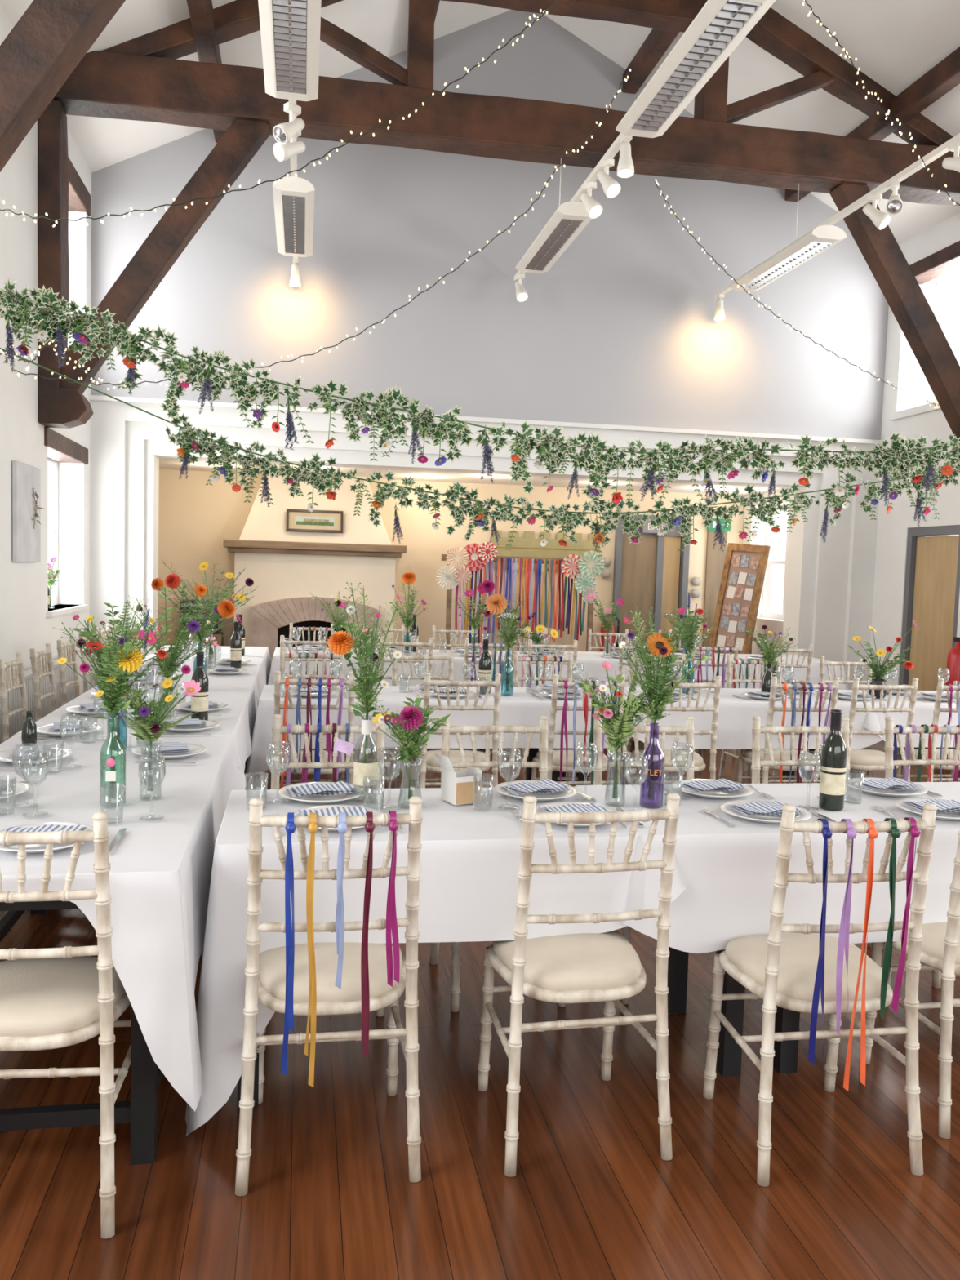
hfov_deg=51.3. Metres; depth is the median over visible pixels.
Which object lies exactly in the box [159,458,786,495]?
ceiling
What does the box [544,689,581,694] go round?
paper napkin
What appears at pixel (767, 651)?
flower bouquet
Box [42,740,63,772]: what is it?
water tumbler
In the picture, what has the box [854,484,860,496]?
flower
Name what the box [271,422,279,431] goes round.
flower
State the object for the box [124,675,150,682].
paper napkin
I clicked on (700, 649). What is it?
ribbon
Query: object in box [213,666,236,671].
paper napkin
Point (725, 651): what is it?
ribbon
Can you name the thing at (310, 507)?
flower
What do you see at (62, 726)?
paper napkin
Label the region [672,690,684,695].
paper napkin
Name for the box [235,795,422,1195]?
banquet chair
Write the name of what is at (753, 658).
dinner plate
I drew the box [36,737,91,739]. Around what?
table knife
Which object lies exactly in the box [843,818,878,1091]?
ribbon
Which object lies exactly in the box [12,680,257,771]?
tablecloth
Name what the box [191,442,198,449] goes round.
flower
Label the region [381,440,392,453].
flower
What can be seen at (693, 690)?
dinner plate
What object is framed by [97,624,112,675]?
banquet chair
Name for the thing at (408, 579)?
flower bouquet
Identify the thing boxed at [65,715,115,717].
table knife
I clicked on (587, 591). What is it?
fan
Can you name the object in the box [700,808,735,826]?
fork
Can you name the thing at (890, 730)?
banquet chair
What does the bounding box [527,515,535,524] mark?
flower
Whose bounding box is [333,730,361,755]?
tag
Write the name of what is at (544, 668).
ribbon
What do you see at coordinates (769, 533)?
window
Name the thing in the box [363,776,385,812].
water tumbler
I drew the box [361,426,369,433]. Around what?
flower
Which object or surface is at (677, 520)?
flower
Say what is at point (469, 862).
tablecloth
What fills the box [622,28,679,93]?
roof beam
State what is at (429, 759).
seat cushion
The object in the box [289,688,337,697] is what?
dinner plate
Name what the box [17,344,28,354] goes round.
flower
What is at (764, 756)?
seat cushion
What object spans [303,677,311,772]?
ribbon
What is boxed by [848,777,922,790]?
paper napkin
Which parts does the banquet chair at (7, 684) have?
leg, backrest, leg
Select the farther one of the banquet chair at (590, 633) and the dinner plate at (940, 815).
the banquet chair at (590, 633)
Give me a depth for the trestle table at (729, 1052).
2.96 m
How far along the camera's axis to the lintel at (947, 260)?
9.41 m
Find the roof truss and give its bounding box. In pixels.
[37,0,959,472]
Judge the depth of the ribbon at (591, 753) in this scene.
5.29 m
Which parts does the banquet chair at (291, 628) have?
leg, backrest, leg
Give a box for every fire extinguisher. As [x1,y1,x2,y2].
[599,613,619,652]
[945,636,959,748]
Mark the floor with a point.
(592, 1194)
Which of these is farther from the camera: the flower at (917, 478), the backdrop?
the backdrop
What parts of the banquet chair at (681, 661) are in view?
leg, backrest, leg, leg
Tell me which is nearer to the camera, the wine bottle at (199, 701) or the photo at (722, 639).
the wine bottle at (199, 701)
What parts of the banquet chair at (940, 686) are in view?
leg, seat, leg, backrest, leg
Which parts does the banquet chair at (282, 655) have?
leg, backrest, leg, leg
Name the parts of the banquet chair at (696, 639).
backrest, leg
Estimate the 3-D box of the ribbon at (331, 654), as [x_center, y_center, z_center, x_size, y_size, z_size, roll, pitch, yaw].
[-0.955,0.320,6.462,0.042,0.471,0.054,1,4,-9]
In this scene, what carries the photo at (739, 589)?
attached to the photo board
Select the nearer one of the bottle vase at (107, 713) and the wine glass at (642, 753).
the wine glass at (642, 753)
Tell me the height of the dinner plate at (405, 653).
0.021 m
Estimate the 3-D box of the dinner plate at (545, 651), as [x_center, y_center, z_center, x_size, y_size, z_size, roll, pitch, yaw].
[0.563,0.099,8.818,0.268,0.021,0.268,1,4,-10]
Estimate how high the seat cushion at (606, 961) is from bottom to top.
0.054 m
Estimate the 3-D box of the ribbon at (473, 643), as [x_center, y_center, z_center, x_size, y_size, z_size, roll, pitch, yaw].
[-0.051,0.210,7.731,0.041,0.379,0.054,1,4,-10]
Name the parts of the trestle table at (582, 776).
leg, leg, leg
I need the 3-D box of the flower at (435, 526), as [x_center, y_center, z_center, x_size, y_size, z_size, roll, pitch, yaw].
[-0.228,-0.592,5.176,0.048,0.048,0.017,5,43,39]
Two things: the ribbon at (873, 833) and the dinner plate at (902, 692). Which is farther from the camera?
the dinner plate at (902, 692)
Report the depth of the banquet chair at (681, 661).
6.80 m
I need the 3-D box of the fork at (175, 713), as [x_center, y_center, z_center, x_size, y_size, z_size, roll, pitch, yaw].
[-1.314,0.347,4.667,0.206,0.004,0.022,1,4,-7]
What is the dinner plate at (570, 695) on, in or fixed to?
on the tablecloth at (522, 708)
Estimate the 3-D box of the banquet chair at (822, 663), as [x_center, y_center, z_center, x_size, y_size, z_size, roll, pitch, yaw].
[2.608,0.597,6.912,0.444,0.941,0.446,1,4,-11]
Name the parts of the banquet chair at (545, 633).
backrest, leg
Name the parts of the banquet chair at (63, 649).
leg, backrest, leg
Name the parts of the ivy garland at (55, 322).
flower stem, flower stem, flower stem, flower stem, flower stem, flower stem, flower stem, flower stem, flower stem, flower stem, flower stem, flower stem, flower stem, flower stem, flower stem, flower stem, flower stem, flower stem, flower stem, flower stem, flower stem, flower stem, flower stem, flower stem, flower stem, flower stem, flower stem, flower stem, flower stem, flower stem, flower stem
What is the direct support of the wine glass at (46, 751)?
on the tablecloth at (160, 873)
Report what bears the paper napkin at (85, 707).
on the dinner plate at (76, 709)
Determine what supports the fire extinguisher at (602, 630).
on the floor
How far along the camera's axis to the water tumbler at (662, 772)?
3.14 m
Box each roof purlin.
[186,0,226,142]
[434,0,439,22]
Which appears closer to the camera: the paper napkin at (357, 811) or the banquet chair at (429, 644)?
the paper napkin at (357, 811)
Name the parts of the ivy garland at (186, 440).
flower stem, flower stem, flower stem, flower stem, flower stem, flower stem, flower stem, flower stem, flower stem, flower stem, flower stem, flower stem, flower stem, flower stem, flower stem, flower stem, flower stem, flower stem, flower stem, flower stem, flower stem, flower stem, flower stem, flower stem, flower stem, flower stem, flower stem, flower stem, flower stem, flower stem, flower stem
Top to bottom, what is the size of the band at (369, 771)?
0.070 m
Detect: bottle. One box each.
[21,710,37,744]
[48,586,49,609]
[191,651,208,719]
[230,621,241,667]
[238,614,244,655]
[409,614,418,651]
[478,639,491,693]
[760,663,773,697]
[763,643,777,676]
[818,709,846,810]
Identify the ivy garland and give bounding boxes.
[0,279,959,514]
[0,347,959,556]
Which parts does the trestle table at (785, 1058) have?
leg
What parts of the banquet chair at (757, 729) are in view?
leg, backrest, leg, leg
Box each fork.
[17,781,31,783]
[134,761,195,764]
[161,733,210,734]
[175,713,221,715]
[214,675,241,675]
[367,787,377,803]
[510,810,522,822]
[577,791,595,800]
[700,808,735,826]
[746,784,774,798]
[871,805,903,819]
[927,791,942,795]
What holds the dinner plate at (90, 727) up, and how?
on the tablecloth at (237, 720)
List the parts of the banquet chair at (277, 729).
leg, backrest, leg, leg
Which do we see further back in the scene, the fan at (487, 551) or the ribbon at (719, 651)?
the fan at (487, 551)
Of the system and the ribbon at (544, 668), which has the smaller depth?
the ribbon at (544, 668)
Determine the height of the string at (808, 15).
2.131 m
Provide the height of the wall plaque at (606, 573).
0.244 m
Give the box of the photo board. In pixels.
[708,542,770,653]
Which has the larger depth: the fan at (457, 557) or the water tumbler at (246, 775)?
the fan at (457, 557)
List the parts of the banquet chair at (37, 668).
leg, backrest, leg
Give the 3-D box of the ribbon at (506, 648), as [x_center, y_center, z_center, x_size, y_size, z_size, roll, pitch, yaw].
[0.208,0.227,7.778,0.028,0.404,0.054,1,4,-10]
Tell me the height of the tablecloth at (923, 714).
0.306 m
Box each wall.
[0,4,91,695]
[91,9,888,439]
[157,469,775,682]
[742,490,790,654]
[870,212,959,684]
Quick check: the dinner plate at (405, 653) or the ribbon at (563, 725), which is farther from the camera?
the dinner plate at (405, 653)
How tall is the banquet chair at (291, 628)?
0.941 m
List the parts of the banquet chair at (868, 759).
leg, leg, seat, leg, backrest, leg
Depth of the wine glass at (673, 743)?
3.23 m
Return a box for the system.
[177,599,223,646]
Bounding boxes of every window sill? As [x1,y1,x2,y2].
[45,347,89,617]
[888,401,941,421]
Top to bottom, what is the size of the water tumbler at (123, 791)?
0.100 m
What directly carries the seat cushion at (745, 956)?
on the banquet chair at (777, 968)
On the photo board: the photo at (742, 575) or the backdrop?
the photo at (742, 575)
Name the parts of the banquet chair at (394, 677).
leg, leg, backrest, leg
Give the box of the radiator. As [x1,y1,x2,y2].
[0,657,75,743]
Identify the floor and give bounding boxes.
[0,737,959,1279]
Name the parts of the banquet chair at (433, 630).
leg, backrest, leg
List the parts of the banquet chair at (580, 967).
leg, leg, seat, backrest, leg, leg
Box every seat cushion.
[0,956,125,1036]
[258,942,401,1002]
[280,748,344,768]
[417,748,485,767]
[493,929,641,991]
[536,748,608,767]
[631,747,703,765]
[725,933,882,1000]
[744,748,818,760]
[819,747,884,765]
[899,921,959,964]
[903,746,959,759]
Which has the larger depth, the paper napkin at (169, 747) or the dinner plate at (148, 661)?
the dinner plate at (148, 661)
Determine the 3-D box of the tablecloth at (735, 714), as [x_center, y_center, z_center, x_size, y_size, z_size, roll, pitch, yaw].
[1.561,0.470,6.117,1.653,0.269,0.801,1,4,-10]
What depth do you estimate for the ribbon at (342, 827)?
2.31 m
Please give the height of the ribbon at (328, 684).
0.450 m
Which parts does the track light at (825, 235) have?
spotlight bulb, hanging rod, spotlight bulb, spotlight bulb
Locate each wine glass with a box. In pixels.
[12,744,39,807]
[21,751,48,816]
[59,714,82,767]
[138,755,165,819]
[266,742,290,802]
[377,747,402,808]
[497,748,521,808]
[574,742,598,799]
[623,753,648,811]
[671,742,693,799]
[796,751,822,809]
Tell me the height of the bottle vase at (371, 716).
0.260 m
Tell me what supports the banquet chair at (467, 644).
on the floor
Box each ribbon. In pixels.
[280,677,289,788]
[280,812,296,1075]
[285,723,291,786]
[288,652,292,684]
[293,677,302,774]
[302,723,309,782]
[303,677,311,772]
[303,812,318,1087]
[305,653,308,679]
[313,653,317,679]
[314,678,322,772]
[314,723,321,782]
[322,653,326,679]
[325,678,331,761]
[330,653,333,679]
[331,723,337,782]
[334,812,347,989]
[336,678,344,780]
[344,723,350,783]
[360,811,375,1057]
[386,810,399,986]
[471,642,475,686]
[479,642,482,657]
[492,643,497,686]
[498,643,502,686]
[506,648,507,676]
[520,656,525,687]
[527,656,533,687]
[535,656,540,687]
[542,656,546,684]
[558,656,562,681]
[559,680,568,781]
[571,680,578,783]
[582,680,588,765]
[588,680,596,785]
[600,680,606,758]
[611,680,617,778]
[697,646,702,683]
[705,646,709,683]
[711,646,715,683]
[715,646,720,675]
[722,646,726,688]
[732,658,737,688]
[738,658,743,688]
[745,658,750,688]
[752,659,759,688]
[759,663,764,688]
[779,682,787,783]
[789,682,797,783]
[796,682,806,782]
[801,683,813,777]
[808,818,832,1065]
[810,683,824,782]
[822,683,832,746]
[835,818,857,1035]
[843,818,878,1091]
[880,817,901,1019]
[891,817,920,1013]
[893,724,902,777]
[902,724,916,781]
[914,724,928,782]
[927,724,937,782]
[940,724,951,782]
[946,684,954,766]
[952,724,959,782]
[956,684,959,750]
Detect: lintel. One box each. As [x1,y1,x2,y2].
[44,426,88,464]
[68,157,90,216]
[909,240,959,284]
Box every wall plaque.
[600,557,611,577]
[690,577,701,597]
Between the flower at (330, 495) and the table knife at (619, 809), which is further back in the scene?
the flower at (330, 495)
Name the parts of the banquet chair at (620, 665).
leg, backrest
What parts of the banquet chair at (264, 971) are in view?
leg, leg, seat, backrest, leg, leg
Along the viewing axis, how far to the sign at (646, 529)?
11.64 m
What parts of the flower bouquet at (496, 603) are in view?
flower stem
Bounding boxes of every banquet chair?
[0,652,27,742]
[0,811,131,1238]
[29,643,57,721]
[56,635,79,706]
[78,629,98,693]
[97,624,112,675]
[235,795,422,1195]
[270,714,385,1016]
[273,671,355,789]
[279,635,333,671]
[279,647,343,778]
[288,622,334,647]
[361,624,405,647]
[374,636,432,759]
[386,648,453,788]
[413,672,501,788]
[429,715,566,1012]
[431,625,474,649]
[462,638,515,758]
[477,792,679,1177]
[506,626,547,648]
[506,651,572,782]
[515,639,577,756]
[530,674,625,785]
[587,628,628,651]
[593,715,694,1004]
[603,640,667,750]
[622,653,702,784]
[625,675,721,784]
[658,630,697,650]
[689,642,738,757]
[702,803,937,1186]
[718,654,802,783]
[736,675,839,783]
[751,715,891,986]
[768,643,813,752]
[811,677,918,782]
[819,655,898,774]
[859,831,959,1138]
[866,716,959,988]
[894,678,959,782]
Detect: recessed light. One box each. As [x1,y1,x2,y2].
[420,475,433,477]
[487,475,500,477]
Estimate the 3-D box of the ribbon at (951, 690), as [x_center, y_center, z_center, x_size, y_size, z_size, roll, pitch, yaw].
[2.656,0.485,5.671,0.031,0.471,0.054,1,4,-8]
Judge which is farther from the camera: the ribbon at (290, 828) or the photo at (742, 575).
the photo at (742, 575)
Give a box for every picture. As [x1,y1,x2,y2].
[12,460,43,562]
[286,508,343,533]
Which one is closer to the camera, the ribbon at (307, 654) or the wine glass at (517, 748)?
the wine glass at (517, 748)
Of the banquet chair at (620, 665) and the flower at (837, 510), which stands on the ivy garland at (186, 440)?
the flower at (837, 510)
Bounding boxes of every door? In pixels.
[611,515,690,653]
[702,531,727,647]
[898,524,959,690]
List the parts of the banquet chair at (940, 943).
leg, seat, leg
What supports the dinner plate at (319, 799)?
on the tablecloth at (469, 862)
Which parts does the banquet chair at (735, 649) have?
leg, backrest, leg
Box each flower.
[16,345,26,356]
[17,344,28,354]
[36,329,48,340]
[73,333,88,343]
[77,333,87,343]
[122,359,135,368]
[176,447,184,457]
[177,372,187,382]
[178,381,189,388]
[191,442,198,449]
[209,475,220,482]
[217,466,226,475]
[231,484,240,492]
[253,408,262,418]
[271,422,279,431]
[288,477,293,484]
[306,502,313,512]
[324,439,333,448]
[324,491,336,500]
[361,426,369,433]
[371,501,380,507]
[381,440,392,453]
[417,455,428,463]
[431,522,439,529]
[432,513,439,519]
[435,457,446,466]
[475,513,484,520]
[475,520,484,526]
[511,454,519,462]
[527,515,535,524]
[533,461,544,470]
[540,538,547,546]
[546,485,553,492]
[558,540,567,546]
[589,488,599,495]
[593,533,604,543]
[612,492,622,504]
[631,537,638,542]
[656,477,665,484]
[657,484,663,493]
[657,529,666,536]
[674,516,680,526]
[689,539,697,545]
[699,478,711,486]
[727,470,738,479]
[738,532,747,539]
[750,529,757,539]
[761,470,768,483]
[771,526,780,533]
[798,477,808,485]
[833,486,845,497]
[833,508,840,513]
[842,501,848,508]
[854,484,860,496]
[871,498,878,505]
[886,504,892,515]
[888,491,897,499]
[911,475,922,483]
[924,506,930,515]
[929,497,937,504]
[936,482,942,488]
[941,465,953,475]
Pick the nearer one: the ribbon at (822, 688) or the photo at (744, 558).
the ribbon at (822, 688)
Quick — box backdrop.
[441,551,593,651]
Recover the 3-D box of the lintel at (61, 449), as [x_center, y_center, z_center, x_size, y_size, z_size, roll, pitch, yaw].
[-3.403,-1.549,8.009,0.220,0.140,1.450,1,4,-10]
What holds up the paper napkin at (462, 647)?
on the dinner plate at (457, 650)
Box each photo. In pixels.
[716,635,726,647]
[720,616,729,628]
[723,603,732,614]
[725,586,736,598]
[725,634,735,646]
[727,620,737,633]
[728,572,738,584]
[730,603,740,615]
[731,554,741,567]
[733,585,743,598]
[736,637,744,650]
[737,571,746,584]
[737,619,746,631]
[739,555,749,567]
[740,605,750,617]
[743,587,753,600]
[746,573,756,586]
[749,556,759,569]
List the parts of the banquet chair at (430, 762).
leg, leg, seat, backrest, leg, leg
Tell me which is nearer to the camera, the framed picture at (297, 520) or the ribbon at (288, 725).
the ribbon at (288, 725)
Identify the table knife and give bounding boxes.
[0,766,57,768]
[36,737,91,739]
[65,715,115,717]
[91,698,126,700]
[108,828,126,853]
[260,788,265,805]
[395,813,402,831]
[480,792,490,804]
[616,807,644,826]
[654,785,679,801]
[798,804,836,822]
[844,793,856,799]
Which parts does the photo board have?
board panel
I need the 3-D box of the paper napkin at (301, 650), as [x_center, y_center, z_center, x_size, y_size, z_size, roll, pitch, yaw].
[-1.401,0.080,8.028,0.206,0.013,0.144,0,4,-18]
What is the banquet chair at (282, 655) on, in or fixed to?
on the floor
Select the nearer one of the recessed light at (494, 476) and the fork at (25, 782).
the fork at (25, 782)
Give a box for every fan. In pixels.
[435,565,459,589]
[446,546,468,569]
[455,567,471,583]
[463,543,487,570]
[478,542,497,561]
[560,554,580,578]
[573,572,595,594]
[577,550,604,577]
[582,587,597,603]
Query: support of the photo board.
on the floor
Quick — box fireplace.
[223,473,406,662]
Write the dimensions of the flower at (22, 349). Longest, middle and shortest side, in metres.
0.052 x 0.050 x 0.020 m
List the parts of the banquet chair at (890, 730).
leg, backrest, leg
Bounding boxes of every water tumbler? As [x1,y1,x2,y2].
[0,776,16,813]
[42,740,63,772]
[80,715,97,742]
[99,782,124,822]
[244,772,267,808]
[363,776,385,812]
[472,774,493,808]
[662,772,683,805]
[844,773,864,803]
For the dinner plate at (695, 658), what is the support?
on the tablecloth at (592, 661)
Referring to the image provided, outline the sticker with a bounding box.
[105,758,115,781]
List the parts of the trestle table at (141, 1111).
leg, leg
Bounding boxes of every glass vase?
[139,740,161,799]
[397,759,422,806]
[604,750,626,806]
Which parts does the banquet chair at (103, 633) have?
leg, backrest, leg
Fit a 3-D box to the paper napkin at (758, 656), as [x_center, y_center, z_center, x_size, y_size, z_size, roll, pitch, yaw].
[2.453,0.146,8.720,0.206,0.013,0.144,1,4,-3]
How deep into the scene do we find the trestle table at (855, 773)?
6.03 m
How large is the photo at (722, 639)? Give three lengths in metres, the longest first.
0.131 x 0.106 x 0.002 m
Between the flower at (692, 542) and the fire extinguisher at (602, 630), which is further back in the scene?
the fire extinguisher at (602, 630)
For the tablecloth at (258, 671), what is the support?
on the trestle table at (247, 757)
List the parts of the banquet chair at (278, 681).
leg, seat, backrest, leg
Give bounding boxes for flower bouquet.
[47,556,62,605]
[53,607,165,797]
[71,597,169,742]
[116,665,201,791]
[128,583,235,711]
[151,558,257,663]
[157,573,248,649]
[312,593,359,631]
[327,582,408,793]
[372,697,449,799]
[389,572,430,650]
[453,582,494,651]
[480,579,536,691]
[520,624,558,652]
[573,661,662,798]
[586,592,634,653]
[615,606,714,799]
[664,593,711,690]
[672,594,709,654]
[746,624,797,668]
[847,619,918,681]
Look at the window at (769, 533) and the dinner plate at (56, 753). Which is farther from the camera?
the window at (769, 533)
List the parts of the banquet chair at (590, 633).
leg, backrest, leg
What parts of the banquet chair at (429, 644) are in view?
leg, backrest, leg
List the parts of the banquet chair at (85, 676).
leg, backrest, leg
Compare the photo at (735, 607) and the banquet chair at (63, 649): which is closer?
the banquet chair at (63, 649)
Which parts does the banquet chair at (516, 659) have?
leg, leg, backrest, leg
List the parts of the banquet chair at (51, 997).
backrest, seat, leg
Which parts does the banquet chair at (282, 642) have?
leg, backrest, leg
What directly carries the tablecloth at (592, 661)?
on the trestle table
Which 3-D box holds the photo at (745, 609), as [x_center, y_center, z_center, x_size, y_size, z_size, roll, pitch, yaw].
[2.898,-0.310,10.933,0.002,0.130,0.105,9,2,-38]
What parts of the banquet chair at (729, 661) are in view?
leg, leg, backrest, leg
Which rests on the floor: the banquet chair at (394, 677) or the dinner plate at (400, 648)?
the banquet chair at (394, 677)
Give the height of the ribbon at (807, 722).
0.526 m
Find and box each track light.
[257,0,321,288]
[514,0,776,302]
[713,133,959,321]
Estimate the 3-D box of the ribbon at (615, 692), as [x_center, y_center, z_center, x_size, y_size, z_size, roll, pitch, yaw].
[0.708,0.480,5.325,0.028,0.527,0.054,1,4,-12]
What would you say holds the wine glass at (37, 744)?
on the tablecloth at (160, 873)
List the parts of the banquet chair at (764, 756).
leg, leg, seat, leg, backrest, leg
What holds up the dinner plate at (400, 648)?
on the tablecloth at (459, 660)
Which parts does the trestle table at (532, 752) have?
leg, leg, leg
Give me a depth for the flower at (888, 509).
5.59 m
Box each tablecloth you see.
[0,736,246,1111]
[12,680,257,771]
[128,645,271,706]
[185,786,685,1135]
[245,684,631,777]
[267,647,588,687]
[557,651,848,689]
[574,782,959,953]
[605,687,888,749]
[837,689,959,747]
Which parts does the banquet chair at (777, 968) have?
leg, leg, seat, leg, backrest, leg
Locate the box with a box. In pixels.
[434,752,481,804]
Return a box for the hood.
[239,473,391,545]
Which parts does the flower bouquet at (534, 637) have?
flower stem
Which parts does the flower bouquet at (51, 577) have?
flower stem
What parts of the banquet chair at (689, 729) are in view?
leg, leg, backrest, leg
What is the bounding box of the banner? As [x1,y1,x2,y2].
[491,529,599,573]
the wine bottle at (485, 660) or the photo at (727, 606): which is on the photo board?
the photo at (727, 606)
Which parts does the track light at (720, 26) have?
spotlight bulb, hanging rod, spotlight bulb, spotlight bulb, spotlight bulb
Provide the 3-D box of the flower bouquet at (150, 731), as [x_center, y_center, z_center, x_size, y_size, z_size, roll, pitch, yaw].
[-1.008,0.267,3.002,0.278,0.385,0.228,5,5,35]
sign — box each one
[641,520,667,533]
[706,518,730,531]
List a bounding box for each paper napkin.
[0,777,11,791]
[2,824,89,831]
[7,745,53,759]
[46,720,88,732]
[78,702,106,711]
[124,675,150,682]
[139,666,160,671]
[149,742,190,754]
[172,718,204,727]
[182,701,216,708]
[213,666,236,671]
[222,658,230,662]
[285,781,357,797]
[292,648,316,651]
[293,687,328,693]
[298,805,373,815]
[299,644,324,647]
[377,645,402,648]
[431,688,466,693]
[453,646,478,649]
[460,651,482,653]
[500,778,571,795]
[522,652,546,654]
[531,648,555,650]
[537,803,611,812]
[540,683,562,688]
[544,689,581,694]
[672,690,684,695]
[676,777,746,792]
[725,800,806,815]
[747,691,785,696]
[748,655,763,657]
[837,692,871,697]
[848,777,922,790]
[901,799,959,812]
[919,693,959,697]
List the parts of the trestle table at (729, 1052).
leg, leg, leg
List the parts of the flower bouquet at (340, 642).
flower stem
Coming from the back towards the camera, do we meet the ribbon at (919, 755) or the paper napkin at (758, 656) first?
the paper napkin at (758, 656)
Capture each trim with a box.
[88,395,882,444]
[89,400,881,689]
[124,421,853,661]
[143,440,821,657]
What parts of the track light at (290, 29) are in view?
spotlight bulb, spotlight bulb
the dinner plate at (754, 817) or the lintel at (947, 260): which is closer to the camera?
the dinner plate at (754, 817)
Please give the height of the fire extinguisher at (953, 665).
1.011 m
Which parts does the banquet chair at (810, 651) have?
backrest, leg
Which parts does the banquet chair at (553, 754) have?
leg, leg, seat, backrest, leg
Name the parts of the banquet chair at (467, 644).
leg, backrest, leg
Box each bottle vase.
[99,715,125,805]
[106,712,126,748]
[353,715,377,800]
[501,651,514,695]
[639,722,664,808]
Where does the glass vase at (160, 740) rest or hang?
on the tablecloth at (160, 873)
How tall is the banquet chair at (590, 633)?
0.941 m
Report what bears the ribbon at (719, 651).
attached to the banquet chair at (735, 649)
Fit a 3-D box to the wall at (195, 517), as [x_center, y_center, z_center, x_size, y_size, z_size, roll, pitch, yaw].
[-0.345,-0.612,11.606,7.800,2.500,0.400,1,4,-10]
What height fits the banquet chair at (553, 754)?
0.941 m
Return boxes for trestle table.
[0,900,162,1164]
[236,946,745,1108]
[244,757,248,789]
[270,747,557,789]
[557,770,794,785]
[715,950,799,1073]
[807,748,862,782]
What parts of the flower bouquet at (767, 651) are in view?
flower stem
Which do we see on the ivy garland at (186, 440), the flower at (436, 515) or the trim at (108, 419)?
the flower at (436, 515)
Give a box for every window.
[47,457,57,604]
[761,504,790,619]
[928,272,959,402]
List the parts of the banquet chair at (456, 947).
leg, leg, backrest, leg, leg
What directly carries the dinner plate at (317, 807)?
on the tablecloth at (469, 862)
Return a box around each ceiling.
[0,0,959,244]
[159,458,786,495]
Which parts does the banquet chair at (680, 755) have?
leg, leg, seat, backrest, leg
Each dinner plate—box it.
[0,747,71,764]
[0,780,30,799]
[0,822,93,853]
[36,723,102,736]
[64,705,121,715]
[90,690,145,697]
[127,677,159,684]
[131,742,207,759]
[132,668,164,674]
[142,659,182,665]
[159,720,219,732]
[164,646,198,650]
[172,702,229,711]
[204,668,247,675]
[213,659,251,665]
[277,782,364,804]
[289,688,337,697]
[290,649,322,653]
[293,804,382,831]
[294,684,339,688]
[297,645,327,649]
[375,646,404,650]
[386,651,415,655]
[416,683,461,689]
[429,689,473,697]
[450,647,479,651]
[457,652,479,656]
[494,780,577,800]
[520,653,548,657]
[531,649,559,653]
[535,802,617,826]
[536,684,580,690]
[539,690,582,698]
[608,653,638,658]
[644,692,688,699]
[671,778,754,799]
[672,688,703,692]
[677,655,702,659]
[720,800,812,823]
[742,692,789,699]
[745,656,763,660]
[776,688,816,693]
[829,693,875,700]
[844,777,928,796]
[887,689,911,694]
[894,797,959,820]
[916,693,955,701]
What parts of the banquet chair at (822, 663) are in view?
leg, backrest, leg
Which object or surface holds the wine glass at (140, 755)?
on the tablecloth at (160, 873)
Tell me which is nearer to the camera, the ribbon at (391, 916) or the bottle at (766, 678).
the ribbon at (391, 916)
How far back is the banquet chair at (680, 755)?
5.43 m
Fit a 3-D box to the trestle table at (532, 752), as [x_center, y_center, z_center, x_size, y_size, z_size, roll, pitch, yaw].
[-0.390,0.684,5.790,1.680,0.745,0.620,1,4,-10]
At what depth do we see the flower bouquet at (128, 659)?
2.88 m
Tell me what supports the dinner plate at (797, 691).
on the tablecloth at (735, 714)
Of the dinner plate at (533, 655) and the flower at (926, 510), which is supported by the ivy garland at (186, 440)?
the flower at (926, 510)
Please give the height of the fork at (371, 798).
0.004 m
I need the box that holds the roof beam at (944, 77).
[785,46,959,201]
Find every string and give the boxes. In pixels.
[0,0,556,226]
[0,340,97,384]
[13,68,631,390]
[654,179,938,408]
[802,0,959,205]
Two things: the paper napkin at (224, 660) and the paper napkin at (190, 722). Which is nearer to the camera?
the paper napkin at (190, 722)
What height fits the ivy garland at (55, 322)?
1.038 m
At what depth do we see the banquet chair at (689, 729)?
3.82 m
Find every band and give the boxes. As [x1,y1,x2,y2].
[353,758,377,786]
[361,718,372,734]
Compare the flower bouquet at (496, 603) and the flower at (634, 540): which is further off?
the flower bouquet at (496, 603)
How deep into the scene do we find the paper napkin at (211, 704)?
4.82 m
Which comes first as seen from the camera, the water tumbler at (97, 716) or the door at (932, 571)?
the water tumbler at (97, 716)
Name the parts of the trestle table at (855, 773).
leg, leg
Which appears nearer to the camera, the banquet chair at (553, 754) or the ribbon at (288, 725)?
the ribbon at (288, 725)
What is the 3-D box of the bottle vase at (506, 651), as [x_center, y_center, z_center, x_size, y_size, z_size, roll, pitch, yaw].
[0.161,0.186,5.768,0.072,0.260,0.072,1,4,-10]
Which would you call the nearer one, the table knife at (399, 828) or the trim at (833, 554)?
the table knife at (399, 828)
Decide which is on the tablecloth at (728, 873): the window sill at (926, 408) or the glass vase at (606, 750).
the glass vase at (606, 750)
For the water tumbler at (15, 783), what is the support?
on the tablecloth at (160, 873)
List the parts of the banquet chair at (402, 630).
backrest, leg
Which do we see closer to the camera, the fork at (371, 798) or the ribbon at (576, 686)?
the fork at (371, 798)
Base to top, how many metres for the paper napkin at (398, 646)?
0.013 m
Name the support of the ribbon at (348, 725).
attached to the banquet chair at (277, 729)
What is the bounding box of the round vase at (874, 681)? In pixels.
[867,678,887,697]
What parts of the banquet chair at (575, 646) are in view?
leg, backrest, leg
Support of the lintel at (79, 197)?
attached to the wall at (24, 624)

